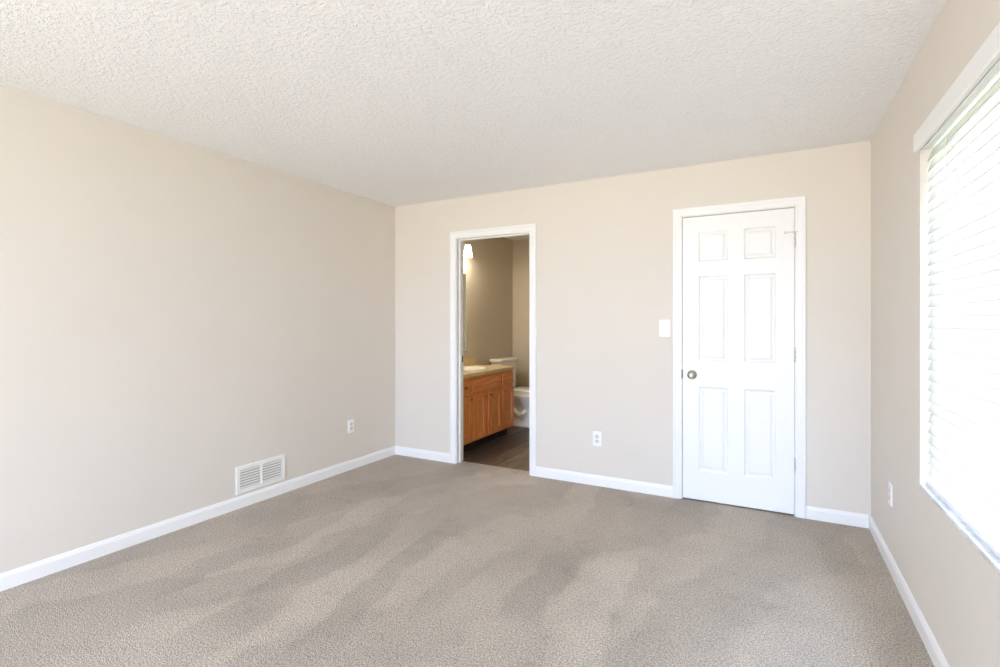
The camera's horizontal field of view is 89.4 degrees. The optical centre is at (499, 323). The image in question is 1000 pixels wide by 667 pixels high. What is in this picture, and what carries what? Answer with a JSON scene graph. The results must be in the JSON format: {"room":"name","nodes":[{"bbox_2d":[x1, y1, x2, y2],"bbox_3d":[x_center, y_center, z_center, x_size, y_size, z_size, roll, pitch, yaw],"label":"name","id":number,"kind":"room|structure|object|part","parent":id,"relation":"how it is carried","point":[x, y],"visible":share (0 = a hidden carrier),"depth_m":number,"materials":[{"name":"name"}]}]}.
{"room":"empty bedroom","nodes":[
{"label":"empty bedroom","id":0,"kind":"room"},
{"bbox_2d":[0,85,394,572],"bbox_3d":[-2.665,0.097,2.106,0.140,2.500,6.855,0,0,28],"label":"wall","id":1,"kind":"structure","parent":0,"point":[176,316],"depth_m":3.08,"materials":[{"name":"beige paint"}]},
{"bbox_2d":[0,446,395,591],"bbox_3d":[-2.592,1.246,2.081,0.013,0.083,6.600,0,0,28],"label":"baseboard","id":2,"kind":"structure","parent":1,"relation":"attached to","point":[9,579],"depth_m":3.08,"materials":[{"name":"white paint"}]},
{"bbox_2d":[236,454,284,494],"bbox_3d":[-1.735,1.092,3.676,0.012,0.192,0.398,0,0,28],"label":"air vent","id":3,"kind":"object","parent":1,"relation":"in","point":[255,475],"visible":1,"depth_m":3.66,"materials":[{"name":"white metal"}]},
{"bbox_2d":[348,419,353,432],"bbox_3d":[-1.315,0.905,4.462,0.008,0.116,0.072,0,0,28],"label":"wall outlet","id":4,"kind":"object","parent":1,"relation":"attached to","point":[350,422],"visible":1,"depth_m":4.46,"materials":[{"name":"white plastic"}]},
{"bbox_2d":[0,426,933,666],"bbox_3d":[-0.361,1.317,2.204,3.826,0.060,8.930,0,0,28],"label":"floor","id":5,"kind":"structure","parent":0,"point":[395,560],"depth_m":2.47,"materials":[{"name":"beige carpet"}]},
{"bbox_2d":[463,369,513,451],"bbox_3d":[-0.340,0.906,5.438,0.557,0.762,1.203,0,0,28],"label":"vanity cabinet","id":6,"kind":"object","parent":5,"relation":"on","point":[488,399],"visible":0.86,"depth_m":5.33,"materials":[{"name":"brown wood"}]},
{"bbox_3d":[-0.346,0.622,4.918,0.018,0.126,0.250,0,0,28],"label":"drawer","id":7,"kind":"part","parent":6,"relation":"part of","materials":[{"name":"brown wood"}]},
{"bbox_3d":[-0.346,0.942,4.918,0.018,0.450,0.250,0,0,28],"label":"door","id":8,"kind":"part","parent":6,"relation":"part of","materials":[{"name":"brown wood"}]},
{"bbox_3d":[-0.213,0.942,5.164,0.018,0.450,0.270,0,0,28],"label":"door","id":9,"kind":"part","parent":6,"relation":"part of","materials":[{"name":"brown wood"}]},
{"bbox_2d":[463,357,514,377],"bbox_3d":[-0.346,0.466,5.445,0.541,0.118,1.209,0,0,28],"label":"countertop","id":10,"kind":"structure","parent":6,"relation":"on","point":[467,361],"depth_m":5.66,"materials":[{"name":"beige stone"}]},
{"bbox_2d":[463,366,487,370],"bbox_3d":[-0.348,0.556,5.456,0.414,0.152,0.515,0,0,28],"label":"sink","id":11,"kind":"object","parent":10,"relation":"in","point":[465,368],"visible":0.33,"depth_m":5.65,"materials":[{"name":"white ceramic"}]},
{"bbox_3d":[-0.058,0.942,5.453,0.018,0.450,0.278,0,0,28],"label":"door","id":12,"kind":"part","parent":6,"relation":"part of","materials":[{"name":"brown wood"}]},
{"bbox_3d":[0.086,0.622,5.722,0.018,0.126,0.263,0,0,28],"label":"drawer","id":13,"kind":"part","parent":6,"relation":"part of","materials":[{"name":"brown wood"}]},
{"bbox_3d":[0.086,0.942,5.722,0.018,0.450,0.263,0,0,28],"label":"door","id":14,"kind":"part","parent":6,"relation":"part of","materials":[{"name":"brown wood"}]},
{"bbox_2d":[489,357,528,427],"bbox_3d":[0.278,0.866,6.402,0.730,0.842,0.476,0,0,28],"label":"toilet","id":15,"kind":"object","parent":5,"relation":"on","point":[521,394],"visible":0.47,"depth_m":6.30,"materials":[{"name":"white ceramic"}]},
{"bbox_3d":[0.049,0.467,6.525,0.208,0.044,0.476,0,0,28],"label":"tank lid","id":16,"kind":"part","parent":15,"relation":"part of","materials":[{"name":"white ceramic"}]},
{"bbox_3d":[0.049,0.674,6.525,0.186,0.375,0.444,0,0,28],"label":"tank","id":17,"kind":"part","parent":15,"relation":"part of","materials":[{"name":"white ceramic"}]},
{"bbox_3d":[0.390,0.828,6.342,0.468,0.030,0.364,0,0,28],"label":"seat lid","id":18,"kind":"part","parent":15,"relation":"part of","materials":[{"name":"white ceramic"}]},
{"bbox_2d":[0,0,946,239],"bbox_3d":[-0.366,-1.213,2.195,4.106,0.120,9.190,0,0,28],"label":"ceiling","id":19,"kind":"structure","parent":0,"point":[396,103],"depth_m":2.37,"materials":[{"name":"white paint"}]},
{"bbox_2d":[463,237,512,364],"bbox_3d":[-0.437,0.097,6.125,0.260,2.500,2.335,0,0,28],"label":"wall","id":20,"kind":"structure","parent":0,"point":[489,270],"depth_m":6.42,"materials":[{"name":"paint"}]},
{"bbox_2d":[463,273,466,351],"bbox_3d":[-0.582,-0.128,5.570,0.008,0.922,0.812,0,0,28],"label":"wall mirror","id":21,"kind":"object","parent":20,"relation":"attached to","point":[464,274],"visible":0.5,"depth_m":5.89,"materials":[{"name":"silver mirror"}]},
{"bbox_2d":[463,242,471,257],"bbox_3d":[-0.510,-0.851,5.532,0.173,0.185,0.600,0,0,28],"label":"vanity light","id":22,"kind":"object","parent":20,"relation":"attached to","point":[467,250],"visible":0.28,"depth_m":5.70,"materials":[{"name":"white glass"}]},
{"bbox_2d":[463,357,476,365],"bbox_3d":[-0.576,0.449,5.569,0.020,0.085,1.209,0,0,28],"label":"backsplash","id":23,"kind":"structure","parent":20,"relation":"attached to","point":[467,361],"depth_m":5.95,"materials":[{"name":"beige stone"}]},
{"bbox_2d":[513,239,528,386],"bbox_3d":[1.834,0.097,6.162,3.706,2.500,0.120,0,0,28],"label":"wall","id":24,"kind":"structure","parent":0,"point":[520,247],"depth_m":6.92,"materials":[{"name":"paint"}]},
{"bbox_2d":[395,141,870,515],"bbox_3d":[0.677,0.097,4.135,3.826,2.500,0.115,0,0,28],"label":"wall","id":25,"kind":"structure","parent":0,"point":[604,246],"depth_m":3.89,"materials":[{"name":"beige paint"}]},
{"bbox_2d":[395,446,449,462],"bbox_3d":[-0.743,1.246,4.826,0.644,0.083,0.013,0,0,28],"label":"baseboard","id":26,"kind":"structure","parent":25,"relation":"attached to","point":[399,450],"depth_m":4.82,"materials":[{"name":"white paint"}]},
{"bbox_2d":[450,223,535,475],"bbox_3d":[-0.051,0.221,4.518,0.868,2.133,0.133,0,0,28],"label":"door frame","id":27,"kind":"structure","parent":25,"relation":"attached to","point":[457,238],"depth_m":4.65,"materials":[{"name":"white paint"}]},
{"bbox_2d":[593,431,601,445],"bbox_3d":[0.771,0.915,4.015,0.072,0.116,0.008,0,0,28],"label":"wall outlet","id":28,"kind":"object","parent":25,"relation":"attached to","point":[597,436],"visible":1,"depth_m":4.01,"materials":[{"name":"white plastic"}]},
{"bbox_2d":[536,466,672,497],"bbox_3d":[0.792,1.246,4.001,1.107,0.083,0.013,0,0,28],"label":"baseboard","id":29,"kind":"structure","parent":25,"relation":"attached to","point":[570,476],"depth_m":3.97,"materials":[{"name":"white paint"}]},
{"bbox_2d":[659,320,670,336],"bbox_3d":[1.227,0.034,3.764,0.082,0.128,0.018,0,0,28],"label":"light switch","id":30,"kind":"object","parent":25,"relation":"attached to","point":[664,325],"visible":1,"depth_m":3.77,"materials":[{"name":"white plastic"}]},
{"bbox_2d":[673,196,805,518],"bbox_3d":[1.678,0.221,3.588,0.844,2.133,0.133,0,0,28],"label":"door frame","id":31,"kind":"structure","parent":25,"relation":"attached to","point":[798,203],"depth_m":3.41,"materials":[{"name":"white paint"}]},
{"bbox_2d":[683,208,797,513],"bbox_3d":[1.657,0.250,3.526,0.728,2.050,0.100,0,0,28],"label":"door","id":32,"kind":"structure","parent":25,"relation":"in","point":[739,351],"depth_m":3.53,"materials":[{"name":"white paint"}]},
{"bbox_3d":[1.382,0.371,3.648,0.055,0.055,0.055,0,0,28],"label":"knob","id":33,"kind":"part","parent":32,"relation":"part of","materials":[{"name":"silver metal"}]},
{"bbox_2d":[806,506,868,527],"bbox_3d":[2.172,1.246,3.259,0.338,0.083,0.013,0,0,28],"label":"baseboard","id":34,"kind":"structure","parent":25,"relation":"attached to","point":[813,513],"depth_m":3.25,"materials":[{"name":"white paint"}]},
{"bbox_2d":[871,0,999,666],"bbox_3d":[1.381,0.097,1.256,0.140,2.500,9.190,0,0,28],"label":"wall","id":35,"kind":"structure","parent":0,"point":[955,589],"depth_m":2.20,"materials":[{"name":"beige paint"}]},
{"bbox_2d":[888,482,891,506],"bbox_3d":[2.046,0.894,2.650,0.008,0.116,0.072,0,0,28],"label":"wall outlet","id":36,"kind":"object","parent":35,"relation":"attached to","point":[889,483],"visible":1,"depth_m":2.63,"materials":[{"name":"white plastic"}]},
{"bbox_2d":[869,515,949,666],"bbox_3d":[0.767,1.246,0.275,0.013,0.083,6.600,0,0,28],"label":"baseboard","id":37,"kind":"structure","parent":35,"relation":"attached to","point":[930,643],"depth_m":2.23,"materials":[{"name":"white paint"}]},
{"bbox_2d":[920,89,999,574],"bbox_3d":[1.406,-0.034,1.311,0.134,1.449,1.790,0,0,28],"label":"window","id":38,"kind":"structure","parent":35,"relation":"in","point":[971,536],"depth_m":1.71,"materials":[{"name":"white paint"}]},
{"bbox_2d":[913,22,999,557],"bbox_3d":[1.367,-0.071,1.322,0.088,1.476,1.852,0,0,28],"label":"window blind","id":39,"kind":"object","parent":38,"relation":"attached to","point":[964,324],"visible":1,"depth_m":1.69,"materials":[{"name":"white plastic"}]},
{"bbox_3d":[1.667,-0.036,1.869,0.031,1.365,0.002,0,0,28],"label":"ladder cord","id":40,"kind":"part","parent":39,"relation":"part of","materials":[{"name":"white plastic"}]},
{"bbox_3d":[1.376,0.657,1.327,0.028,0.020,1.778,0,0,28],"label":"rail","id":41,"kind":"part","parent":39,"relation":"part of","materials":[{"name":"white plastic"}]},
{"bbox_3d":[1.386,0.682,1.322,0.089,0.018,1.790,0,0,28],"label":"sill","id":42,"kind":"part","parent":38,"relation":"part of","materials":[{"name":"white wood"}]},
{"bbox_3d":[1.445,-0.034,1.290,0.045,1.449,1.790,0,0,28],"label":"frame","id":43,"kind":"part","parent":38,"relation":"part of","materials":[{"name":"white paint"}]}
]}

